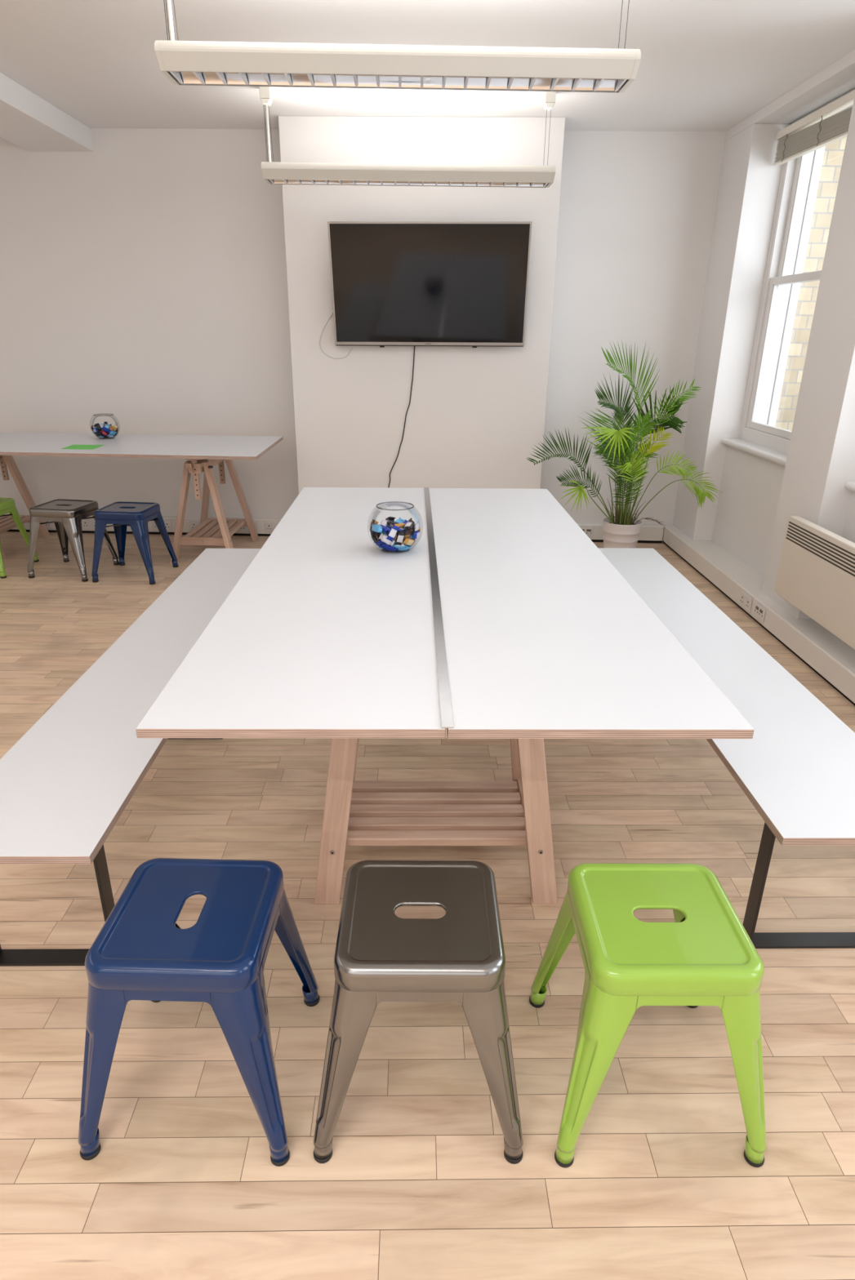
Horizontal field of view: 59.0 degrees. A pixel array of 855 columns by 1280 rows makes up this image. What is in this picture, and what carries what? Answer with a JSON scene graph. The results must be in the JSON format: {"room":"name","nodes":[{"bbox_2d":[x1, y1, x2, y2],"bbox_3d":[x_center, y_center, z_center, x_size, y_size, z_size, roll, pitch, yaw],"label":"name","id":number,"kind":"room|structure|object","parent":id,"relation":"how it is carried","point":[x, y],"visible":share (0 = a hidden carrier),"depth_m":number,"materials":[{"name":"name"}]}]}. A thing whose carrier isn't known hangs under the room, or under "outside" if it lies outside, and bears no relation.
{"room":"office meeting room","nodes":[
{"label":"office meeting room","id":0,"kind":"room"},
{"bbox_2d":[0,128,725,524],"bbox_3d":[-1.720,-2.194,5.717,8.578,2.790,0.200,1,22,1],"label":"wall","id":1,"kind":"structure","parent":0,"point":[144,281],"depth_m":5.48,"materials":[{"name":"paint"}]},
{"bbox_2d":[43,520,56,528],"bbox_3d":[-3.022,-0.940,6.096,0.146,0.086,0.013,1,22,1],"label":"wall socket","id":2,"kind":"object","parent":1,"relation":"attached to","point":[51,526],"visible":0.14,"depth_m":6.10,"materials":[{"name":"white plastic"}]},
{"bbox_2d":[81,518,95,528],"bbox_3d":[-2.712,-0.934,6.088,0.146,0.086,0.013,1,22,1],"label":"wall socket","id":3,"kind":"object","parent":1,"relation":"attached to","point":[89,523],"visible":0.79,"depth_m":6.08,"materials":[{"name":"white plastic"}]},
{"bbox_2d":[3,513,281,536],"bbox_3d":[-2.842,-0.942,6.127,3.737,0.138,0.057,1,22,1],"label":"baseboard","id":4,"kind":"structure","parent":1,"relation":"attached to","point":[260,522],"depth_m":6.09,"materials":[{"name":"white paint"}]},
{"bbox_2d":[152,520,172,530],"bbox_3d":[-2.131,-0.922,6.075,0.146,0.086,0.013,1,22,1],"label":"wall socket","id":5,"kind":"object","parent":1,"relation":"attached to","point":[167,522],"visible":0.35,"depth_m":6.07,"materials":[{"name":"white plastic"}]},
{"bbox_2d":[189,520,199,530],"bbox_3d":[-1.831,-0.916,6.068,0.146,0.086,0.013,1,22,1],"label":"wall socket","id":6,"kind":"object","parent":1,"relation":"attached to","point":[193,524],"visible":0.43,"depth_m":6.06,"materials":[{"name":"white plastic"}]},
{"bbox_2d":[239,521,257,532],"bbox_3d":[-1.441,-0.907,6.059,0.146,0.086,0.013,1,22,1],"label":"wall socket","id":7,"kind":"object","parent":1,"relation":"attached to","point":[243,529],"visible":0.3,"depth_m":6.06,"materials":[{"name":"white plastic"}]},
{"bbox_2d":[265,521,279,532],"bbox_3d":[-1.226,-0.903,6.054,0.146,0.086,0.013,1,22,1],"label":"wall socket","id":8,"kind":"object","parent":1,"relation":"attached to","point":[270,526],"visible":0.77,"depth_m":6.05,"materials":[{"name":"white plastic"}]},
{"bbox_2d":[580,527,592,537],"bbox_3d":[1.251,-0.852,5.997,0.116,0.086,0.010,1,22,2],"label":"outlet","id":9,"kind":"object","parent":1,"relation":"attached to","point":[588,531],"visible":0.52,"depth_m":5.99,"materials":[{"name":"white plastic"}]},
{"bbox_2d":[576,523,663,542],"bbox_3d":[1.345,-0.855,6.029,1.044,0.138,0.057,1,22,1],"label":"baseboard","id":10,"kind":"structure","parent":1,"relation":"attached to","point":[648,533],"depth_m":6.00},
{"bbox_2d":[278,115,564,493],"bbox_3d":[-0.058,-2.059,5.433,1.816,2.790,0.370,1,22,1],"label":"wall","id":11,"kind":"structure","parent":0,"point":[474,417],"depth_m":5.26,"materials":[{"name":"paint"}]},
{"bbox_2d":[319,311,352,359],"bbox_3d":[-0.634,-2.105,5.228,0.231,0.304,0.005,1,22,1],"label":"cable","id":12,"kind":"object","parent":11,"relation":"attached to","point":[332,312],"visible":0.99,"depth_m":5.26,"materials":[{"name":"white plastic"}]},
{"bbox_2d":[327,221,531,347],"bbox_3d":[0.013,-2.338,5.005,1.296,0.755,0.206,1,22,1],"label":"television","id":13,"kind":"object","parent":11,"relation":"attached to","point":[394,283],"visible":1,"depth_m":4.96,"materials":[{"name":"black glass"}]},
{"bbox_2d":[387,346,414,488],"bbox_3d":[-0.197,-1.440,5.486,0.209,1.302,0.007,1,22,1],"label":"power cable","id":14,"kind":"object","parent":13,"relation":"hanging from","point":[414,346],"visible":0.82,"depth_m":5.41,"materials":[{"name":"black plastic"}]},
{"bbox_2d":[0,531,854,1279],"bbox_3d":[-1.664,0.756,2.199,7.960,0.001,9.589,0,22,-1],"label":"floor","id":15,"kind":"structure","parent":0,"point":[417,1182],"depth_m":1.71,"materials":[{"name":"brown wood"}]},
{"bbox_2d":[0,497,39,578],"bbox_3d":[-2.989,-0.708,5.128,0.424,0.460,0.424,2,22,4],"label":"metal stool","id":16,"kind":"object","parent":15,"relation":"on","point":[7,505],"visible":0.88,"depth_m":5.14,"materials":[{"name":"metal"}]},
{"bbox_2d":[0,455,50,559],"bbox_3d":[-3.251,-1.073,5.567,0.462,0.798,0.711,1,22,2],"label":"trestle","id":17,"kind":"object","parent":15,"relation":"on","point":[6,522],"visible":0.76,"depth_m":5.78,"materials":[{"name":"wood"}]},
{"bbox_2d":[27,498,119,582],"bbox_3d":[-2.409,-0.687,5.092,0.424,0.460,0.424,4,23,8],"label":"metal stool","id":18,"kind":"object","parent":15,"relation":"on","point":[67,515],"visible":0.91,"depth_m":4.94,"materials":[{"name":"metal"}]},
{"bbox_2d":[0,548,260,966],"bbox_3d":[-0.952,0.222,2.875,0.414,0.490,2.488,0,22,-1],"label":"bench","id":19,"kind":"object","parent":15,"relation":"on","point":[67,782],"visible":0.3,"depth_m":2.06,"materials":[{"name":"white laminate"}]},
{"bbox_2d":[91,501,178,584],"bbox_3d":[-1.968,-0.660,5.040,0.424,0.460,0.424,2,22,4],"label":"metal stool","id":20,"kind":"object","parent":15,"relation":"on","point":[135,515],"visible":1,"depth_m":4.89,"materials":[{"name":"metal"}]},
{"bbox_2d":[78,857,319,1166],"bbox_3d":[-0.483,0.756,1.623,0.424,0.460,0.424,1,22,1],"label":"metal stool","id":21,"kind":"object","parent":15,"relation":"on","point":[140,952],"visible":1,"depth_m":1.47,"materials":[{"name":"blue metal"}]},
{"bbox_2d":[170,458,258,563],"bbox_3d":[-1.575,-1.039,5.529,0.462,0.798,0.711,1,22,2],"label":"trestle","id":22,"kind":"object","parent":15,"relation":"on","point":[219,531],"visible":0.88,"depth_m":5.35,"materials":[{"name":"wood"}]},
{"bbox_2d":[0,431,283,460],"bbox_3d":[-2.258,-1.327,5.133,2.440,0.022,0.953,1,22,2],"label":"tabletop","id":23,"kind":"object","parent":22,"relation":"on","point":[36,444],"visible":0.98,"depth_m":5.03,"materials":[{"name":"white laminate"}]},
{"bbox_2d":[62,444,104,449],"bbox_3d":[-2.252,-1.263,4.945,0.210,0.001,0.205,0,22,-1],"label":"paper sheet","id":24,"kind":"object","parent":23,"relation":"on","point":[72,446],"visible":1,"depth_m":4.94,"materials":[{"name":"green paper"}]},
{"bbox_2d":[93,413,114,439],"bbox_3d":[-2.271,-1.506,5.326,0.197,0.160,0.197,-16,27,-34],"label":"glass bowl","id":25,"kind":"object","parent":23,"relation":"on","point":[95,414],"visible":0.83,"depth_m":5.35,"materials":[{"name":"clear glass"}]},
{"bbox_2d":[95,422,102,431],"bbox_3d":[-2.283,-1.478,5.252,0.041,0.059,0.018,-8,24,-20],"label":"wrapped candy","id":26,"kind":"object","parent":25,"relation":"in","point":[99,428],"visible":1,"depth_m":5.25,"materials":[{"name":"black plastic"}]},
{"bbox_2d":[100,430,108,435],"bbox_3d":[-2.253,-1.444,5.273,0.056,0.049,0.022,-15,27,-33],"label":"wrapped candy","id":27,"kind":"object","parent":25,"relation":"in","point":[103,432],"visible":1,"depth_m":5.27,"materials":[{"name":"plastic"}]},
{"bbox_2d":[102,426,111,432],"bbox_3d":[-2.235,-1.465,5.264,0.058,0.051,0.018,-13,26,-30],"label":"wrapped candy","id":28,"kind":"object","parent":25,"relation":"in","point":[104,428],"visible":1,"depth_m":5.26,"materials":[{"name":"blue plastic"}]},
{"bbox_2d":[109,431,116,435],"bbox_3d":[-2.208,-1.454,5.308,0.021,0.032,0.058,11,24,23],"label":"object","id":29,"kind":"object","parent":25,"relation":"in","point":[113,433],"visible":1,"depth_m":5.30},
{"bbox_2d":[313,859,523,1164],"bbox_3d":[-0.017,0.760,1.627,0.424,0.460,0.424,0,22,0],"label":"metal stool","id":30,"kind":"object","parent":15,"relation":"on","point":[380,954],"visible":1,"depth_m":1.47,"materials":[{"name":"grey metal"}]},
{"bbox_2d":[314,738,557,904],"bbox_3d":[0.026,0.314,2.269,0.711,0.798,0.462,0,22,-1],"label":"trestle","id":31,"kind":"object","parent":15,"relation":"on","point":[515,812],"visible":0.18,"depth_m":2.22,"materials":[{"name":"brown wood"}]},
{"bbox_2d":[135,487,453,738],"bbox_3d":[-0.283,-0.284,2.637,0.629,0.025,2.470,0,22,-1],"label":"tabletop","id":32,"kind":"object","parent":31,"relation":"on","point":[327,633],"depth_m":1.90,"materials":[{"name":"white laminate"}]},
{"bbox_2d":[376,501,413,552],"bbox_3d":[-0.114,-0.399,2.683,0.197,0.160,0.197,16,27,32],"label":"glass bowl","id":33,"kind":"object","parent":32,"relation":"on","point":[382,549],"visible":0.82,"depth_m":2.69,"materials":[{"name":"clear glass"}]},
{"bbox_2d":[369,519,375,535],"bbox_3d":[-0.193,-0.396,2.659,0.020,0.056,0.030,-8,24,-20],"label":"wrapped candy","id":34,"kind":"object","parent":33,"relation":"in","point":[373,521],"visible":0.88,"depth_m":2.65,"materials":[{"name":"brown plastic"}]},
{"bbox_2d":[370,533,377,542],"bbox_3d":[-0.189,-0.362,2.676,0.020,0.026,0.056,-4,23,-12],"label":"wrapped candy","id":35,"kind":"object","parent":33,"relation":"in","point":[373,536],"visible":0.9,"depth_m":2.66,"materials":[{"name":"brown plastic"}]},
{"bbox_2d":[371,524,382,533],"bbox_3d":[-0.175,-0.388,2.626,0.016,0.027,0.056,-20,30,-41],"label":"wrapped candy","id":36,"kind":"object","parent":33,"relation":"in","point":[377,528],"visible":1,"depth_m":2.62,"materials":[{"name":"blue plastic"}]},
{"bbox_2d":[374,532,380,541],"bbox_3d":[-0.174,-0.370,2.651,0.018,0.034,0.059,0,22,-1],"label":"wrapped candy","id":37,"kind":"object","parent":33,"relation":"in","point":[377,534],"visible":0.77,"depth_m":2.63,"materials":[{"name":"black plastic"}]},
{"bbox_2d":[373,541,383,547],"bbox_3d":[-0.166,-0.341,2.678,0.026,0.018,0.054,-13,26,-30],"label":"wrapped candy","id":38,"kind":"object","parent":33,"relation":"in","point":[376,544],"visible":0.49,"depth_m":2.67,"materials":[{"name":"blue plastic"}]},
{"bbox_2d":[380,520,388,526],"bbox_3d":[-0.155,-0.412,2.702,0.027,0.024,0.052,3,22,5],"label":"wrapped candy","id":39,"kind":"object","parent":33,"relation":"in","point":[383,522],"visible":0.55,"depth_m":2.70,"materials":[{"name":"white plastic"}]},
{"bbox_2d":[382,526,390,531],"bbox_3d":[-0.152,-0.386,2.634,0.055,0.016,0.026,20,29,38],"label":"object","id":40,"kind":"object","parent":33,"relation":"in","point":[384,528],"visible":0.68,"depth_m":2.62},
{"bbox_2d":[378,533,395,546],"bbox_3d":[-0.141,-0.348,2.626,0.059,0.048,0.016,3,22,6],"label":"wrapped candy","id":41,"kind":"object","parent":33,"relation":"in","point":[383,537],"visible":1,"depth_m":2.62,"materials":[{"name":"white plastic"}]},
{"bbox_2d":[381,542,397,551],"bbox_3d":[-0.132,-0.325,2.650,0.057,0.038,0.024,-2,22,-8],"label":"wrapped candy","id":42,"kind":"object","parent":33,"relation":"in","point":[386,546],"visible":1,"depth_m":2.64,"materials":[{"name":"blue plastic"}]},
{"bbox_2d":[385,516,395,521],"bbox_3d":[-0.136,-0.437,2.737,0.025,0.029,0.052,-9,24,-22],"label":"wrapped candy","id":43,"kind":"object","parent":33,"relation":"in","point":[389,518],"visible":0.85,"depth_m":2.72,"materials":[{"name":"black plastic"}]},
{"bbox_2d":[386,524,399,542],"bbox_3d":[-0.119,-0.369,2.609,0.046,0.058,0.022,1,22,1],"label":"wrapped candy","id":44,"kind":"object","parent":33,"relation":"in","point":[393,531],"visible":1,"depth_m":2.60,"materials":[{"name":"plastic"}]},
{"bbox_2d":[394,530,405,545],"bbox_3d":[-0.095,-0.353,2.616,0.035,0.058,0.020,-7,24,-19],"label":"wrapped candy","id":45,"kind":"object","parent":33,"relation":"in","point":[400,535],"visible":1,"depth_m":2.61,"materials":[{"name":"white plastic"}]},
{"bbox_2d":[392,541,407,547],"bbox_3d":[-0.098,-0.335,2.644,0.056,0.025,0.024,-8,24,-20],"label":"wrapped candy","id":46,"kind":"object","parent":33,"relation":"in","point":[403,545],"visible":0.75,"depth_m":2.64,"materials":[{"name":"blue plastic"}]},
{"bbox_2d":[395,546,410,551],"bbox_3d":[-0.087,-0.324,2.669,0.055,0.023,0.025,-5,23,-14],"label":"wrapped candy","id":47,"kind":"object","parent":33,"relation":"in","point":[405,548],"visible":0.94,"depth_m":2.66,"materials":[{"name":"blue plastic"}]},
{"bbox_2d":[403,530,412,539],"bbox_3d":[-0.074,-0.364,2.634,0.027,0.042,0.040,-12,26,-29],"label":"wrapped candy","id":48,"kind":"object","parent":33,"relation":"in","point":[406,534],"visible":0.77,"depth_m":2.62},
{"bbox_2d":[402,537,415,545],"bbox_3d":[-0.065,-0.344,2.645,0.021,0.040,0.059,16,27,32],"label":"wrapped candy","id":49,"kind":"object","parent":33,"relation":"in","point":[408,541],"visible":1,"depth_m":2.63,"materials":[{"name":"gold metal"}]},
{"bbox_2d":[403,521,414,530],"bbox_3d":[-0.065,-0.397,2.631,0.025,0.023,0.054,8,23,16],"label":"wrapped candy","id":50,"kind":"object","parent":33,"relation":"in","point":[408,526],"visible":1,"depth_m":2.62,"materials":[{"name":"white plastic"}]},
{"bbox_2d":[408,523,413,536],"bbox_3d":[-0.055,-0.389,2.656,0.016,0.040,0.059,4,23,9],"label":"wrapped candy","id":51,"kind":"object","parent":33,"relation":"in","point":[412,527],"visible":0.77,"depth_m":2.64,"materials":[{"name":"black plastic"}]},
{"bbox_2d":[412,530,419,538],"bbox_3d":[-0.039,-0.370,2.660,0.018,0.031,0.056,7,23,16],"label":"wrapped candy","id":52,"kind":"object","parent":33,"relation":"in","point":[415,535],"visible":1,"depth_m":2.65,"materials":[{"name":"blue plastic"}]},
{"bbox_2d":[413,522,419,531],"bbox_3d":[-0.038,-0.398,2.655,0.016,0.030,0.056,5,23,11],"label":"wrapped candy","id":53,"kind":"object","parent":33,"relation":"in","point":[416,526],"visible":1,"depth_m":2.64,"materials":[{"name":"white plastic"}]},
{"bbox_2d":[428,488,753,738],"bbox_3d":[0.326,-0.281,2.650,0.612,0.022,2.472,0,22,-1],"label":"tabletop","id":54,"kind":"object","parent":31,"relation":"on","point":[544,637],"visible":0.86,"depth_m":1.93,"materials":[{"name":"white laminate"}]},
{"bbox_2d":[525,341,720,548],"bbox_3d":[1.328,-1.274,5.239,1.373,1.514,0.500,0,22,-3],"label":"potted palm","id":55,"kind":"object","parent":15,"relation":"on","point":[622,530],"visible":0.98,"depth_m":5.20,"materials":[{"name":"plant"}]},
{"bbox_2d":[528,862,766,1168],"bbox_3d":[0.470,0.766,1.625,0.424,0.460,0.424,0,22,-1],"label":"metal stool","id":56,"kind":"object","parent":15,"relation":"on","point":[707,957],"visible":1,"depth_m":1.47,"materials":[{"name":"green metal"}]},
{"bbox_2d":[597,547,854,948],"bbox_3d":[1.002,0.208,2.963,0.431,0.490,2.479,0,22,-1],"label":"bench","id":57,"kind":"object","parent":15,"relation":"on","point":[797,767],"visible":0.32,"depth_m":2.13,"materials":[{"name":"white laminate"}]},
{"bbox_2d":[0,0,854,131],"bbox_3d":[-1.485,-1.905,1.139,8.260,0.150,9.600,0,22,-1],"label":"ceiling","id":58,"kind":"structure","parent":0,"point":[704,65],"depth_m":3.54,"materials":[{"name":"paint"}]},
{"bbox_2d":[0,71,93,151],"bbox_3d":[-2.423,-1.700,0.991,0.440,0.135,9.200,0,22,-1],"label":"ceiling beam","id":59,"kind":"structure","parent":58,"relation":"attached to","point":[28,121],"depth_m":4.59,"materials":[{"name":"paint"}]},
{"bbox_2d":[154,0,640,93],"bbox_3d":[-0.096,-2.179,2.607,1.640,0.424,0.261,0,22,-1],"label":"pendant lamp","id":60,"kind":"object","parent":58,"relation":"hanging from","point":[184,63],"visible":1,"depth_m":2.59,"materials":[{"name":"white metal"}]},
{"bbox_2d":[258,86,555,187],"bbox_3d":[-0.105,-2.852,4.288,1.650,0.454,0.261,0,22,-1],"label":"pendant lamp","id":61,"kind":"object","parent":58,"relation":"hanging from","point":[273,172],"visible":0.99,"depth_m":4.26,"materials":[{"name":"white metal"}]},
{"bbox_2d":[602,516,642,548],"bbox_3d":[1.423,-0.744,5.578,0.283,0.278,0.283,0,22,-1],"label":"pot","id":62,"kind":"object","parent":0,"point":[617,533],"depth_m":5.47,"materials":[{"name":"white ceramic"}]},
{"bbox_2d":[672,49,854,618],"bbox_3d":[2.233,-0.446,1.531,0.400,2.810,9.500,0,22,-1],"label":"wall","id":63,"kind":"structure","parent":0,"point":[748,517],"depth_m":4.74,"materials":[{"name":"paint"}]},
{"bbox_2d":[662,524,854,706],"bbox_3d":[2.050,0.830,1.937,0.222,0.138,8.870,0,22,-1],"label":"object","id":64,"kind":"structure","parent":63,"relation":"attached to","point":[833,660],"depth_m":4.19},
{"bbox_2d":[738,591,751,612],"bbox_3d":[1.888,-0.229,4.495,0.013,0.086,0.146,0,22,-1],"label":"wall socket","id":65,"kind":"object","parent":64,"relation":"attached to","point":[745,601],"visible":1,"depth_m":4.48,"materials":[{"name":"white plastic"}]},
{"bbox_2d":[752,602,764,623],"bbox_3d":[1.893,-0.155,4.314,0.010,0.086,0.116,0,22,-1],"label":"outlet","id":66,"kind":"object","parent":64,"relation":"attached to","point":[759,611],"visible":1,"depth_m":4.31,"materials":[{"name":"white plastic"}]},
{"bbox_2d":[720,88,854,466],"bbox_3d":[2.199,-2.035,4.409,0.232,1.901,1.190,0,22,-1],"label":"window","id":67,"kind":"structure","parent":63,"relation":"in","point":[769,442],"depth_m":4.86,"materials":[{"name":"white paint"}]},
{"bbox_2d":[772,89,854,165],"bbox_3d":[2.151,-2.780,4.099,0.055,0.189,1.143,0,22,-1],"label":"blind","id":68,"kind":"object","parent":67,"relation":"attached to","point":[811,133],"visible":1,"depth_m":4.16,"materials":[{"name":"white fabric"}]},
{"bbox_2d":[766,146,824,426],"bbox_3d":[2.402,-2.127,5.125,0.050,3.600,0.220,0,22,-1],"label":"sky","id":69,"kind":"structure","parent":63,"relation":"attached to","point":[818,153],"depth_m":4.93,"materials":[{"name":"white paint"}]},
{"bbox_2d":[773,515,854,649],"bbox_3d":[1.939,-0.242,3.501,0.110,0.426,1.120,0,22,-1],"label":"heater","id":70,"kind":"object","parent":63,"relation":"attached to","point":[815,572],"visible":1,"depth_m":3.63,"materials":[{"name":"white metal"}]},
{"bbox_2d":[785,521,854,576],"bbox_3d":[1.888,-0.372,3.447,0.005,0.089,1.070,0,22,-1],"label":"vent grille","id":71,"kind":"object","parent":70,"relation":"attached to","point":[840,557],"depth_m":3.61,"materials":[{"name":"white metal"}]},
{"bbox_2d":[844,481,854,492],"bbox_3d":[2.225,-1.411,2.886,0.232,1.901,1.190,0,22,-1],"label":"windowsill","id":72,"kind":"structure","parent":63,"relation":"in","point":[850,486],"depth_m":3.75,"materials":[{"name":"white paint"}]},
{"label":"outside","id":73,"kind":"structure","parent":0,"visible":0},
{"bbox_2d":[774,137,846,431],"bbox_3d":[4.383,-2.562,5.187,4.060,6.000,0.200,0,22,-1],"label":"brick wall","id":74,"kind":"structure","parent":73,"point":[833,155],"depth_m":5.12,"materials":[{"name":"beige brick"}]},
{"bbox_3d":[-0.112,-0.374,2.716,0.026,0.015,0.055,-9,24,-22],"label":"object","id":75,"kind":"object","parent":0,"visible":0},
{"label":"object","id":76,"kind":"object","parent":75,"relation":"on","visible":0},
{"bbox_2d":[386,521,398,526],"bbox_3d":[-0.117,-0.411,2.691,0.055,0.024,0.025,7,23,15],"label":"wrapped candy","id":77,"kind":"object","parent":76,"relation":"on","point":[390,523],"visible":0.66,"depth_m":2.68,"materials":[{"name":"plastic"}]},
{"label":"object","id":78,"kind":"object","parent":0,"visible":0},
{"bbox_2d":[391,523,405,528],"bbox_3d":[-0.102,-0.400,2.665,0.055,0.024,0.023,-9,24,-23],"label":"wrapped candy","id":79,"kind":"object","parent":78,"relation":"on","point":[399,525],"visible":0.57,"depth_m":2.66,"materials":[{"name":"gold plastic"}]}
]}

